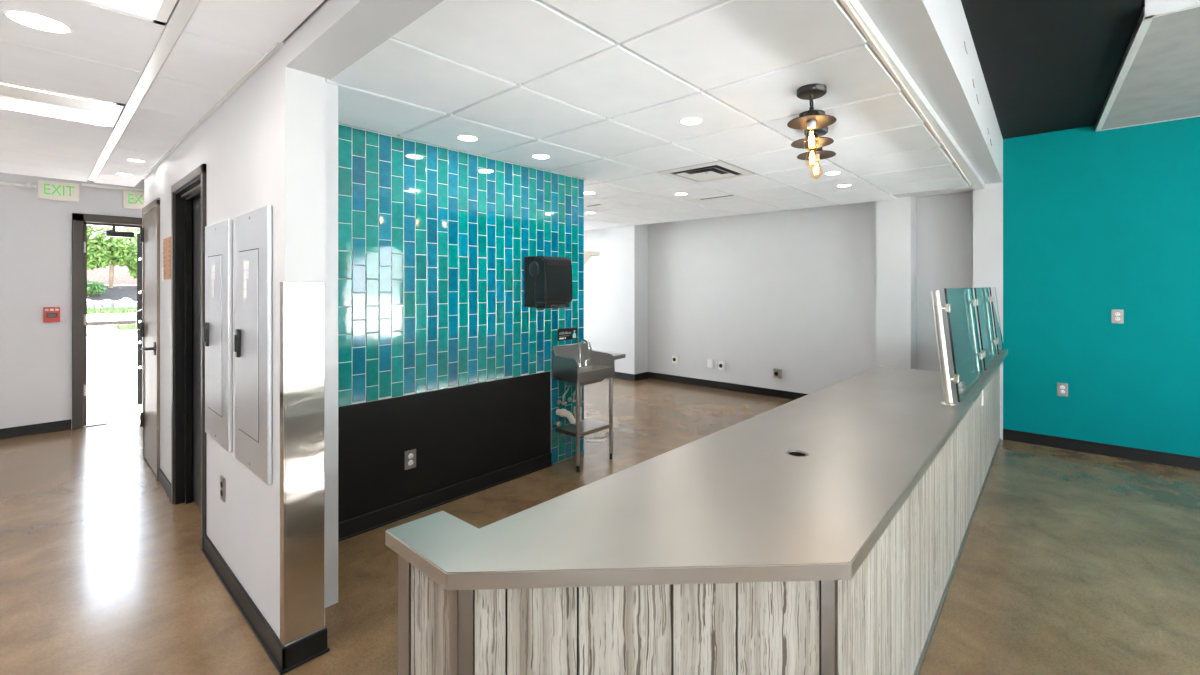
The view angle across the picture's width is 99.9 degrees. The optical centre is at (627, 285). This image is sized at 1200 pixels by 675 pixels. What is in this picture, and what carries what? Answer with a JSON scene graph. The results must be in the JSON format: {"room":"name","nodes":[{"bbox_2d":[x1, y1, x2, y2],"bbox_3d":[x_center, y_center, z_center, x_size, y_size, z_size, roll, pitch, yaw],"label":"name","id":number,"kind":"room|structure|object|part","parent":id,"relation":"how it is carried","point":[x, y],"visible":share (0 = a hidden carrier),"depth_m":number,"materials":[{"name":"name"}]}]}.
{"room":"restaurant counter area","nodes":[
{"label":"restaurant counter area","id":0,"kind":"room"},
{"bbox_2d":[0,173,143,428],"bbox_3d":[-5.895,0.012,5.000,0.140,2.900,6.206,0,0,40],"label":"wall","id":1,"kind":"structure","parent":0,"point":[36,234],"depth_m":4.97,"materials":[{"name":"white paint"}]},
{"bbox_2d":[0,181,36,187],"bbox_3d":[-6.759,-0.976,3.841,0.044,0.040,2.920,0,0,40],"label":"conduit","id":2,"kind":"object","parent":1,"relation":"attached to","point":[26,185],"visible":1,"depth_m":4.87,"materials":[{"name":"white plastic"}]},
{"bbox_2d":[0,419,70,438],"bbox_3d":[-6.728,1.412,3.900,0.012,0.100,3.250,0,0,40],"label":"baseboard","id":3,"kind":"structure","parent":1,"relation":"attached to","point":[18,431],"depth_m":4.95,"materials":[{"name":"black rubber"}]},
{"bbox_2d":[43,307,59,321],"bbox_3d":[-5.747,0.288,5.026,0.050,0.148,0.110,0,0,40],"label":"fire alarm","id":4,"kind":"object","parent":1,"relation":"attached to","point":[50,314],"visible":1,"depth_m":5.01,"materials":[{"name":"red plastic"}]},
{"bbox_3d":[-5.731,0.294,5.012,0.006,0.045,0.072,0,0,40],"label":"handle plate","id":5,"kind":"part","parent":4,"relation":"part of","materials":[{"name":"black plastic"}]},
{"bbox_2d":[38,180,78,201],"bbox_3d":[-5.711,-0.949,5.057,0.048,0.185,0.275,0,0,40],"label":"exit sign","id":6,"kind":"object","parent":1,"relation":"attached to","point":[48,190],"visible":1,"depth_m":5.04,"materials":[{"name":"beige plastic"}]},
{"bbox_2d":[72,213,141,428],"bbox_3d":[-5.440,0.360,5.643,0.336,2.204,1.066,0,0,40],"label":"door","id":7,"kind":"structure","parent":1,"relation":"in","point":[80,221],"depth_m":5.18,"materials":[{"name":"brown metal"}]},
{"bbox_2d":[136,234,141,404],"bbox_3d":[-5.558,0.402,6.003,0.720,2.060,0.103,0,0,9],"label":"open door leaf","id":8,"kind":"structure","parent":7,"relation":"attached to","point":[139,244],"depth_m":6.06,"materials":[{"name":"black paint"}]},
{"bbox_3d":[-5.847,0.412,6.028,0.022,0.260,0.064,0,0,9],"label":"pull handle","id":9,"kind":"part","parent":8,"relation":"part of","materials":[{"name":"metal"}]},
{"bbox_2d":[82,183,143,191],"bbox_3d":[-5.225,-1.043,5.654,0.027,0.027,1.230,0,0,40],"label":"conduit","id":10,"kind":"object","parent":1,"relation":"attached to","point":[83,184],"visible":0.4,"depth_m":5.35,"materials":[{"name":"white plastic"}]},
{"bbox_2d":[123,190,143,208],"bbox_3d":[-5.328,-0.930,5.508,0.048,0.185,0.275,0,0,40],"label":"exit sign","id":11,"kind":"object","parent":1,"relation":"attached to","point":[131,199],"visible":0.66,"depth_m":5.45,"materials":[{"name":"beige plastic"}]},
{"bbox_2d":[0,0,323,186],"bbox_3d":[-3.425,-1.020,1.342,6.160,0.204,3.618,0,0,40],"label":"ceiling","id":12,"kind":"structure","parent":0,"point":[170,78],"depth_m":2.17,"materials":[{"name":"tile"}]},
{"bbox_2d":[1,9,73,33],"bbox_3d":[-2.059,-0.922,1.761,0.164,0.008,0.164,0,0,40],"label":"recessed light","id":13,"kind":"object","parent":12,"relation":"in","point":[36,21],"visible":1,"depth_m":1.76,"materials":[{"name":"white plastic"}]},
{"bbox_2d":[0,80,124,127],"bbox_3d":[-3.177,-0.971,2.299,0.592,0.102,1.200,0,0,40],"label":"light troffer","id":14,"kind":"object","parent":12,"relation":"attached to","point":[14,97],"visible":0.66,"depth_m":2.62,"materials":[{"name":"white plastic"}]},
{"bbox_2d":[116,173,132,175],"bbox_3d":[-4.155,-0.922,4.160,0.100,0.008,0.100,0,0,40],"label":"recessed light","id":15,"kind":"object","parent":12,"relation":"in","point":[126,174],"visible":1,"depth_m":4.17,"materials":[{"name":"white plastic"}]},
{"bbox_2d":[77,0,176,25],"bbox_3d":[-1.804,-0.971,1.135,0.592,0.102,1.200,0,0,40],"label":"light troffer","id":16,"kind":"object","parent":12,"relation":"attached to","point":[155,11],"visible":1,"depth_m":1.70,"materials":[{"name":"white plastic"}]},
{"bbox_2d":[127,159,144,162],"bbox_3d":[-3.621,-0.922,3.709,0.100,0.008,0.100,0,0,40],"label":"recessed light","id":17,"kind":"object","parent":12,"relation":"in","point":[132,160],"visible":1,"depth_m":3.71,"materials":[{"name":"white plastic"}]},
{"bbox_2d":[144,0,443,646],"bbox_3d":[-1.678,0.012,2.954,5.620,2.900,1.102,0,0,40],"label":"wall","id":18,"kind":"structure","parent":0,"point":[273,142],"depth_m":2.13,"materials":[{"name":"white paint"}]},
{"bbox_2d":[140,198,159,479],"bbox_3d":[-3.858,0.400,4.032,0.790,2.125,0.088,0,0,40],"label":"door","id":19,"kind":"structure","parent":18,"relation":"in","point":[150,230],"depth_m":4.04,"materials":[{"name":"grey metal"}]},
{"bbox_3d":[-3.685,0.482,3.873,0.150,0.100,0.069,0,0,40],"label":"lever handle","id":20,"kind":"part","parent":19,"relation":"part of","materials":[{"name":"silver metal"}]},
{"bbox_2d":[163,237,170,279],"bbox_3d":[-3.240,-0.191,3.547,0.290,0.295,0.015,0,0,40],"label":"wall sign","id":21,"kind":"object","parent":18,"relation":"attached to","point":[167,241],"visible":0.98,"depth_m":3.52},
{"bbox_2d":[171,164,206,548],"bbox_3d":[-2.659,0.395,3.142,0.970,2.135,0.155,0,0,40],"label":"door frame","id":22,"kind":"structure","parent":18,"relation":"in","point":[189,194],"depth_m":3.37,"materials":[{"name":"brown metal"}]},
{"bbox_2d":[203,219,231,451],"bbox_3d":[-2.103,0.236,2.564,0.508,1.115,0.040,0,0,40],"label":"electrical panel","id":23,"kind":"object","parent":18,"relation":"attached to","point":[217,331],"visible":1,"depth_m":2.52,"materials":[{"name":"metal"}]},
{"bbox_3d":[-2.116,0.246,2.580,0.296,0.793,0.005,0,0,40],"label":"door","id":24,"kind":"part","parent":23,"relation":"part of","materials":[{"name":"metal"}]},
{"bbox_2d":[220,475,224,501],"bbox_3d":[-2.034,1.017,2.526,0.074,0.118,0.013,0,0,40],"label":"wall outlet","id":25,"kind":"object","parent":18,"relation":"attached to","point":[222,478],"visible":1,"depth_m":2.52,"materials":[{"name":"metal"}]},
{"bbox_2d":[158,468,329,674],"bbox_3d":[-2.363,1.416,2.898,2.928,0.092,0.170,0,0,40],"label":"baseboard","id":26,"kind":"structure","parent":18,"relation":"attached to","point":[298,653],"depth_m":2.06,"materials":[{"name":"black rubber"}]},
{"bbox_2d":[234,205,271,484],"bbox_3d":[-1.627,0.236,2.161,0.508,1.115,0.040,0,0,40],"label":"electrical panel","id":27,"kind":"object","parent":18,"relation":"attached to","point":[253,229],"visible":1,"depth_m":2.11,"materials":[{"name":"metal"}]},
{"bbox_3d":[-1.640,0.246,2.176,0.296,0.793,0.005,0,0,40],"label":"door","id":28,"kind":"part","parent":27,"relation":"part of","materials":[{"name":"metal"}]},
{"bbox_2d":[280,281,323,645],"bbox_3d":[-1.274,0.674,1.973,0.044,1.380,0.141,0,0,40],"label":"guard","id":29,"kind":"object","parent":18,"relation":"attached to","point":[301,303],"visible":1,"depth_m":1.95,"materials":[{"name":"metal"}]},
{"bbox_2d":[338,123,583,522],"bbox_3d":[-1.156,0.162,3.613,0.164,2.600,2.209,0,0,40],"label":"wall","id":30,"kind":"structure","parent":0,"point":[441,355],"depth_m":3.39,"materials":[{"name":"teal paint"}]},
{"bbox_2d":[405,449,415,469],"bbox_3d":[-1.384,1.106,3.208,0.013,0.118,0.074,0,0,40],"label":"wall outlet","id":31,"kind":"object","parent":30,"relation":"attached to","point":[410,456],"visible":1,"depth_m":3.20,"materials":[{"name":"metal"}]},
{"bbox_2d":[338,453,551,541],"bbox_3d":[-1.208,1.411,3.409,0.021,0.103,1.815,0,0,40],"label":"baseboard","id":32,"kind":"structure","parent":30,"relation":"attached to","point":[370,521],"depth_m":3.33,"materials":[{"name":"black rubber"}]},
{"bbox_2d":[524,256,572,308],"bbox_3d":[-0.619,-0.026,3.926,0.262,0.399,0.295,0,0,40],"label":"dispenser","id":33,"kind":"object","parent":30,"relation":"attached to","point":[547,280],"visible":1,"depth_m":3.83,"materials":[{"name":"black plastic"}]},
{"bbox_3d":[-0.716,-0.126,3.822,0.120,0.120,0.010,0,0,40],"label":"roll knob","id":34,"kind":"part","parent":33,"relation":"part of","materials":[{"name":"black plastic"}]},
{"bbox_3d":[-0.538,0.157,3.864,0.033,0.020,0.140,0,0,40],"label":"push lever","id":35,"kind":"part","parent":33,"relation":"part of","materials":[{"name":"grey plastic"}]},
{"bbox_2d":[557,327,576,340],"bbox_3d":[-0.510,0.408,4.253,0.007,0.102,0.224,0,0,40],"label":"sign","id":36,"kind":"object","parent":30,"relation":"attached to","point":[563,334],"visible":1,"depth_m":4.24,"materials":[{"name":"black plastic"}]},
{"bbox_2d":[143,0,984,229],"bbox_3d":[-0.938,-0.954,5.216,7.143,0.060,5.195,0,0,40],"label":"ceiling","id":37,"kind":"structure","parent":0,"point":[603,89],"depth_m":2.48,"materials":[{"name":"tile"}]},
{"bbox_2d":[457,135,477,141],"bbox_3d":[-1.004,-0.924,3.153,0.132,0.008,0.132,0,0,40],"label":"recessed light","id":38,"kind":"object","parent":37,"relation":"in","point":[470,138],"visible":1,"depth_m":3.16,"materials":[{"name":"white plastic"}]},
{"bbox_2d":[532,154,549,158],"bbox_3d":[-0.622,-0.924,3.604,0.132,0.008,0.132,0,0,40],"label":"recessed light","id":39,"kind":"object","parent":37,"relation":"in","point":[536,156],"visible":1,"depth_m":3.60,"materials":[{"name":"white plastic"}]},
{"bbox_2d":[679,117,702,124],"bbox_3d":[0.354,-0.924,2.827,0.132,0.008,0.132,0,0,40],"label":"recessed light","id":40,"kind":"object","parent":37,"relation":"in","point":[689,120],"visible":1,"depth_m":2.83,"materials":[{"name":"white plastic"}]},
{"bbox_2d":[657,161,755,183],"bbox_3d":[0.648,-0.925,4.158,0.596,0.026,0.596,0,0,40],"label":"ceiling vent","id":41,"kind":"object","parent":37,"relation":"in","point":[714,170],"visible":1,"depth_m":4.15,"materials":[{"name":"white plastic"}]},
{"bbox_2d":[700,194,733,199],"bbox_3d":[0.922,-0.922,5.248,0.400,0.008,0.044,0,0,40],"label":"ceiling vent","id":42,"kind":"object","parent":37,"relation":"in","point":[731,194],"visible":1,"depth_m":5.25,"materials":[{"name":"white plastic"}]},
{"bbox_2d":[787,83,836,149],"bbox_3d":[0.862,-0.777,2.367,0.218,0.294,0.218,0,0,40],"label":"pendant lamp","id":43,"kind":"object","parent":37,"relation":"hanging from","point":[811,119],"visible":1,"depth_m":2.35,"materials":[{"name":"brown metal"}]},
{"bbox_3d":[0.862,-0.853,2.367,0.032,0.087,0.019,0,0,-25],"label":"stem","id":44,"kind":"part","parent":43,"relation":"part of","materials":[{"name":"metal"}]},
{"bbox_2d":[804,109,818,128],"bbox_3d":[0.862,-0.782,2.367,0.088,0.084,0.088,0,0,40],"label":"socket","id":45,"kind":"object","parent":43,"relation":"attached to","point":[811,122],"depth_m":2.35,"materials":[{"name":"white plastic"}]},
{"bbox_3d":[0.862,-0.772,2.367,0.218,0.012,0.218,0,0,40],"label":"lamp shade","id":46,"kind":"part","parent":43,"relation":"part of","materials":[{"name":"brown metal"}]},
{"bbox_2d":[791,110,833,164],"bbox_3d":[0.990,-0.777,2.710,0.218,0.294,0.218,0,0,40],"label":"pendant lamp","id":47,"kind":"object","parent":37,"relation":"hanging from","point":[818,141],"visible":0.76,"depth_m":2.70,"materials":[{"name":"brown metal"}]},
{"bbox_2d":[805,132,818,148],"bbox_3d":[0.990,-0.782,2.710,0.088,0.084,0.088,0,0,40],"label":"bulb","id":48,"kind":"object","parent":47,"relation":"attached to","point":[816,141],"depth_m":2.69,"materials":[{"name":"clear glass"}]},
{"bbox_3d":[0.990,-0.772,2.710,0.218,0.012,0.218,0,0,40],"label":"lamp shade","id":49,"kind":"part","parent":47,"relation":"part of","materials":[{"name":"brown metal"}]},
{"bbox_2d":[797,126,835,175],"bbox_3d":[1.110,-0.777,2.972,0.218,0.294,0.218,0,0,40],"label":"pendant lamp","id":50,"kind":"object","parent":37,"relation":"hanging from","point":[822,154],"visible":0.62,"depth_m":2.96,"materials":[{"name":"brown metal"}]},
{"bbox_2d":[810,147,822,160],"bbox_3d":[1.110,-0.782,2.972,0.088,0.084,0.088,0,0,40],"label":"socket","id":51,"kind":"object","parent":50,"relation":"attached to","point":[820,154],"depth_m":2.95,"materials":[{"name":"white plastic"}]},
{"bbox_3d":[1.110,-0.772,2.972,0.218,0.012,0.218,0,0,40],"label":"lamp shade","id":52,"kind":"part","parent":50,"relation":"part of","materials":[{"name":"brown metal"}]},
{"bbox_2d":[824,171,841,174],"bbox_3d":[1.681,-0.924,4.131,0.132,0.008,0.132,0,0,40],"label":"recessed light","id":53,"kind":"object","parent":37,"relation":"in","point":[831,172],"visible":1,"depth_m":4.14,"materials":[{"name":"white plastic"}]},
{"bbox_2d":[837,184,850,186],"bbox_3d":[1.992,-0.924,4.647,0.132,0.008,0.132,0,0,40],"label":"recessed light","id":54,"kind":"object","parent":37,"relation":"in","point":[841,185],"visible":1,"depth_m":4.64,"materials":[{"name":"white plastic"}]},
{"bbox_2d":[0,378,1199,674],"bbox_3d":[-0.281,1.522,2.467,11.820,0.120,9.600,0,0,40],"label":"floor","id":55,"kind":"structure","parent":0,"point":[1070,562],"depth_m":2.64,"materials":[{"name":"concrete"}]},
{"bbox_2d":[553,339,614,471],"bbox_3d":[-0.364,0.957,4.189,0.300,1.010,0.430,0,0,40],"label":"sink","id":56,"kind":"object","parent":55,"relation":"on","point":[577,364],"visible":1,"depth_m":4.15,"materials":[{"name":"metal"}]},
{"bbox_2d":[553,342,589,378],"bbox_3d":[-0.474,0.629,4.282,0.012,0.265,0.430,0,0,40],"label":"backsplash","id":57,"kind":"structure","parent":56,"relation":"attached to","point":[571,351],"depth_m":4.29,"materials":[{"name":"metal"}]},
{"bbox_3d":[-0.394,1.087,3.961,0.033,0.650,0.033,0,0,40],"label":"leg","id":58,"kind":"part","parent":56,"relation":"part of","materials":[{"name":"metal"}]},
{"bbox_3d":[-0.405,0.961,4.295,0.043,0.398,0.044,0,0,40],"label":"post","id":59,"kind":"part","parent":56,"relation":"part of","materials":[{"name":"metal"}]},
{"bbox_2d":[578,339,589,366],"bbox_3d":[-0.371,0.570,4.254,0.136,0.235,0.032,0,0,40],"label":"faucet","id":60,"kind":"object","parent":56,"relation":"on","point":[579,344],"depth_m":4.28,"materials":[{"name":"silver metal"}]},
{"bbox_2d":[566,363,614,385],"bbox_3d":[-0.359,0.745,4.185,0.288,0.125,0.430,0,0,40],"label":"basin","id":61,"kind":"object","parent":56,"relation":"in","point":[587,373],"depth_m":4.12,"materials":[{"name":"metal"}]},
{"bbox_3d":[-0.145,1.087,4.256,0.033,0.650,0.033,0,0,40],"label":"leg","id":62,"kind":"part","parent":56,"relation":"part of","materials":[{"name":"metal"}]},
{"bbox_2d":[398,366,1000,674],"bbox_3d":[1.482,1.051,3.029,0.872,0.822,5.353,0,0,40],"label":"counter","id":63,"kind":"object","parent":55,"relation":"on","point":[879,620],"depth_m":1.18,"materials":[{"name":"wood"}]},
{"bbox_3d":[-0.548,1.051,1.262,0.060,0.822,0.033,0,0,40],"label":"corner trim","id":64,"kind":"part","parent":63,"relation":"part of","materials":[{"name":"metal"}]},
{"bbox_3d":[-0.456,1.045,1.178,0.179,0.810,0.018,0,0,40],"label":"panel","id":65,"kind":"part","parent":63,"relation":"part of","materials":[{"name":"grey wood"}]},
{"bbox_3d":[-0.364,1.051,1.101,0.061,0.822,0.027,0,0,17],"label":"corner trim","id":66,"kind":"part","parent":63,"relation":"part of","materials":[{"name":"metal"}]},
{"bbox_3d":[0.059,1.045,1.154,0.795,0.810,0.018,0,0,-7],"label":"panel","id":67,"kind":"part","parent":63,"relation":"part of","materials":[{"name":"grey wood"}]},
{"bbox_2d":[385,348,1007,589],"bbox_3d":[1.494,0.620,2.998,0.922,0.040,5.389,0,0,40],"label":"countertop","id":68,"kind":"structure","parent":63,"relation":"on","point":[804,488],"depth_m":1.36,"materials":[{"name":"laminate"}]},
{"bbox_2d":[931,287,1003,404],"bbox_3d":[2.545,0.307,3.668,0.122,0.587,2.936,0,0,40],"label":"sneeze guard","id":69,"kind":"object","parent":68,"relation":"on","point":[973,356],"visible":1,"depth_m":3.13,"materials":[{"name":"clear glass"}]},
{"bbox_3d":[1.610,0.311,2.584,0.098,0.574,0.038,0,0,40],"label":"post","id":70,"kind":"part","parent":69,"relation":"part of","materials":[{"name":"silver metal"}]},
{"bbox_3d":[2.018,0.304,3.008,0.071,0.581,1.085,0,0,40],"label":"glass panel","id":71,"kind":"part","parent":69,"relation":"part of","materials":[{"name":"glass"}]},
{"bbox_3d":[2.771,0.304,3.896,0.071,0.581,0.896,0,0,40],"label":"glass panel","id":72,"kind":"part","parent":69,"relation":"part of","materials":[{"name":"clear glass"}]},
{"bbox_3d":[3.349,0.304,4.578,0.071,0.581,0.508,0,0,40],"label":"glass panel","id":73,"kind":"part","parent":69,"relation":"part of","materials":[{"name":"glass"}]},
{"bbox_3d":[0.481,1.051,1.206,0.054,0.822,0.024,0,0,-23],"label":"corner trim","id":74,"kind":"part","parent":63,"relation":"part of","materials":[{"name":"metal"}]},
{"bbox_3d":[2.014,1.045,3.012,0.018,0.810,4.689,0,0,40],"label":"panel","id":75,"kind":"part","parent":63,"relation":"part of","materials":[{"name":"grey wood"}]},
{"bbox_3d":[2.024,1.455,3.002,0.010,0.014,4.693,0,0,40],"label":"floor trim","id":76,"kind":"part","parent":63,"relation":"part of","materials":[{"name":"metal"}]},
{"bbox_2d":[584,117,1199,457],"bbox_3d":[2.604,-0.188,5.933,11.900,3.300,0.480,0,0,40],"label":"wall","id":77,"kind":"structure","parent":0,"point":[1097,223],"depth_m":4.80,"materials":[{"name":"paint"}]},
{"bbox_2d":[672,355,677,363],"bbox_3d":[0.712,1.117,7.630,0.100,0.115,0.038,0,0,40],"label":"wall outlet","id":78,"kind":"object","parent":77,"relation":"attached to","point":[674,358],"visible":1,"depth_m":7.61,"materials":[{"name":"white plastic"}]},
{"bbox_2d":[613,372,807,399],"bbox_3d":[0.469,1.412,7.637,6.160,0.100,0.342,0,0,40],"label":"baseboard","id":79,"kind":"structure","parent":77,"relation":"attached to","point":[633,377],"depth_m":7.21,"materials":[{"name":"black rubber"}]},
{"bbox_2d":[707,359,713,367],"bbox_3d":[1.181,1.117,7.232,0.085,0.115,0.038,0,0,40],"label":"wall outlet","id":80,"kind":"object","parent":77,"relation":"attached to","point":[710,363],"visible":1,"depth_m":7.22,"materials":[{"name":"white plastic"}]},
{"bbox_2d":[718,361,724,369],"bbox_3d":[1.322,1.127,7.104,0.085,0.115,0.053,0,0,40],"label":"wall outlet","id":81,"kind":"object","parent":77,"relation":"attached to","point":[721,364],"visible":1,"depth_m":7.08,"materials":[{"name":"white plastic"}]},
{"bbox_2d":[773,368,780,378],"bbox_3d":[1.946,1.147,6.574,0.095,0.120,0.053,0,0,40],"label":"wall outlet","id":82,"kind":"object","parent":77,"relation":"attached to","point":[776,372],"visible":1,"depth_m":6.55,"materials":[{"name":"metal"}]},
{"bbox_2d":[1057,383,1067,396],"bbox_3d":[3.894,0.932,4.517,0.074,0.118,0.013,0,0,40],"label":"wall outlet","id":83,"kind":"object","parent":77,"relation":"attached to","point":[1062,388],"visible":1,"depth_m":4.51,"materials":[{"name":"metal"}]},
{"bbox_2d":[1003,429,1199,470],"bbox_3d":[5.238,1.411,3.379,4.378,0.102,0.012,0,0,40],"label":"baseboard","id":84,"kind":"structure","parent":77,"relation":"attached to","point":[1169,459],"depth_m":4.33,"materials":[{"name":"black rubber"}]},
{"bbox_2d":[1111,309,1123,323],"bbox_3d":[4.165,0.262,4.287,0.074,0.118,0.013,0,0,40],"label":"wall outlet","id":85,"kind":"object","parent":77,"relation":"attached to","point":[1117,316],"visible":1,"depth_m":4.28,"materials":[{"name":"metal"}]},
{"bbox_2d":[858,0,1002,183],"bbox_3d":[1.834,-1.411,2.854,0.221,0.855,5.179,0,0,39],"label":"beam","id":86,"kind":"structure","parent":0,"point":[932,39],"depth_m":2.44,"materials":[{"name":"white paint"}]},
{"bbox_2d":[840,0,970,185],"bbox_3d":[1.644,-0.955,2.798,0.012,0.058,4.846,0,0,39],"label":"trim","id":87,"kind":"structure","parent":86,"relation":"attached to","point":[845,3],"depth_m":2.19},
{"bbox_2d":[915,190,972,196],"bbox_3d":[0.703,-1.106,7.217,7.060,0.264,0.680,0,0,40],"label":"ceiling","id":88,"kind":"structure","parent":0,"point":[969,190],"depth_m":5.32,"materials":[{"name":"white paint"}]},
{"bbox_2d":[973,182,1002,439],"bbox_3d":[3.582,0.022,4.993,0.233,2.880,0.350,0,0,40],"label":"wall","id":89,"kind":"structure","parent":0,"point":[987,202],"depth_m":4.85,"materials":[{"name":"white paint"}]},
{"bbox_2d":[961,0,1144,138],"bbox_3d":[0.945,-1.431,1.146,0.760,0.073,8.970,0,0,40],"label":"ceiling","id":90,"kind":"structure","parent":0,"point":[1047,65],"depth_m":3.04,"materials":[{"name":"paint"}]},
{"bbox_3d":[-2.210,0.162,5.868,4.360,2.600,0.116,0,0,40],"label":"wall partition","id":91,"kind":"structure","parent":0,"visible":0},
{"bbox_2d":[584,251,599,264],"bbox_3d":[-0.717,-0.206,4.869,0.950,0.216,0.290,0,0,40],"label":"wall shelf","id":92,"kind":"object","parent":91,"relation":"attached to","point":[587,254],"visible":0.21,"depth_m":4.58,"materials":[{"name":"laminate"}]},
{"bbox_2d":[592,350,625,359],"bbox_3d":[-0.837,0.832,5.183,1.620,0.340,0.610,0,0,40],"label":"ledge","id":93,"kind":"object","parent":91,"relation":"attached to","point":[616,355],"visible":0.14,"depth_m":4.86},
{"bbox_3d":[2.600,-1.638,-0.257,3.700,0.400,8.970,0,0,40],"label":"ceiling","id":94,"kind":"structure","parent":0,"visible":0},
{"bbox_2d":[1095,0,1199,131],"bbox_3d":[4.024,-1.528,2.842,1.936,0.380,2.392,0,0,40],"label":"soffit","id":95,"kind":"structure","parent":94,"relation":"hanging from","point":[1157,78],"depth_m":3.17,"materials":[{"name":"white paint"}]},
{"label":"outside","id":96,"kind":"structure","parent":0,"visible":0},
{"bbox_3d":[-11.443,1.595,9.699,150.000,0.015,120.000,0,0,40],"label":"ground","id":97,"kind":"structure","parent":96,"visible":0},
{"bbox_2d":[87,320,135,325],"bbox_3d":[-19.954,1.494,20.846,0.400,0.185,22.000,0,0,40],"label":"curb","id":98,"kind":"object","parent":97,"relation":"on","point":[90,323],"depth_m":19.93,"materials":[{"name":"concrete"}]},
{"bbox_2d":[87,330,136,335],"bbox_3d":[-15.567,1.514,17.128,0.300,0.145,22.000,0,0,40],"label":"curb","id":99,"kind":"object","parent":97,"relation":"on","point":[117,332],"depth_m":15.96,"materials":[{"name":"white concrete"}]},
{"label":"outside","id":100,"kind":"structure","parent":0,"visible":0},
{"bbox_2d":[87,307,136,329],"bbox_3d":[-23.406,1.423,23.771,20.150,0.329,22.000,0,0,40],"label":"grass","id":101,"kind":"structure","parent":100,"point":[102,310],"depth_m":27.40,"materials":[{"name":"green plant"}]},
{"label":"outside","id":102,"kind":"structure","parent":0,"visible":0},
{"bbox_2d":[87,334,141,422],"bbox_3d":[-9.732,1.575,12.181,15.000,0.025,22.000,0,0,40],"label":"paving","id":103,"kind":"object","parent":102,"point":[111,359],"depth_m":8.48,"materials":[{"name":"white concrete"}]},
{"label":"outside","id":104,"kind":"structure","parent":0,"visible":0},
{"bbox_2d":[87,313,135,321],"bbox_3d":[-23.959,1.554,24.240,10.100,0.065,22.000,0,0,40],"label":"sidewalk","id":105,"kind":"structure","parent":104,"point":[123,316],"depth_m":24.12,"materials":[{"name":"white concrete"}]},
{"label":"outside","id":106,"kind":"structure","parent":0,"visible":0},
{"bbox_2d":[87,284,136,307],"bbox_3d":[-36.852,0.722,36.480,16.600,1.720,28.000,0,0,40],"label":"bank","id":107,"kind":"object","parent":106,"point":[118,292],"visible":0.2,"depth_m":32.78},
{"bbox_2d":[87,299,95,308],"bbox_3d":[-32.265,1.162,29.996,0.858,0.752,0.780,0,0,0],"label":"boulder","id":108,"kind":"object","parent":107,"relation":"on","point":[90,304],"visible":0.26,"depth_m":29.94,"materials":[{"name":"stone"}]},
{"bbox_2d":[87,280,106,296],"bbox_3d":[-33.737,0.155,31.472,1.086,1.126,1.716,0,0,40],"label":"shrub","id":109,"kind":"object","parent":107,"relation":"on","point":[92,286],"visible":0.53,"depth_m":31.57,"materials":[{"name":"green plant"}]},
{"bbox_2d":[97,299,113,308],"bbox_3d":[-31.771,1.170,30.715,0.824,0.688,0.704,0,0,4],"label":"boulder","id":110,"kind":"object","parent":107,"relation":"on","point":[106,303],"visible":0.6,"depth_m":30.47,"materials":[{"name":"stone"}]},
{"bbox_2d":[87,255,136,283],"bbox_3d":[-42.544,-2.188,41.828,3.400,4.200,7.600,0,0,40],"label":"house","id":111,"kind":"structure","parent":107,"relation":"on","point":[121,274],"depth_m":40.73,"materials":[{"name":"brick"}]},
{"bbox_2d":[87,225,139,287],"bbox_3d":[-34.277,-2.131,33.157,2.684,4.595,5.331,0,0,40],"label":"tree","id":112,"kind":"object","parent":107,"relation":"on","point":[102,250],"visible":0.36,"depth_m":33.01,"materials":[{"name":"green plant"}]},
{"bbox_2d":[116,297,133,307],"bbox_3d":[-31.139,1.152,31.162,0.814,0.845,0.744,0,0,0],"label":"boulder","id":113,"kind":"object","parent":107,"relation":"on","point":[125,302],"visible":0.65,"depth_m":30.99,"materials":[{"name":"stone"}]},
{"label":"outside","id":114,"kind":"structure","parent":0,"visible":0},
{"bbox_2d":[87,324,123,331],"bbox_3d":[-17.741,1.569,18.970,5.400,0.035,22.000,0,0,40],"label":"street","id":115,"kind":"structure","parent":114,"point":[98,327],"depth_m":18.27,"materials":[{"name":"white concrete"}]}
]}

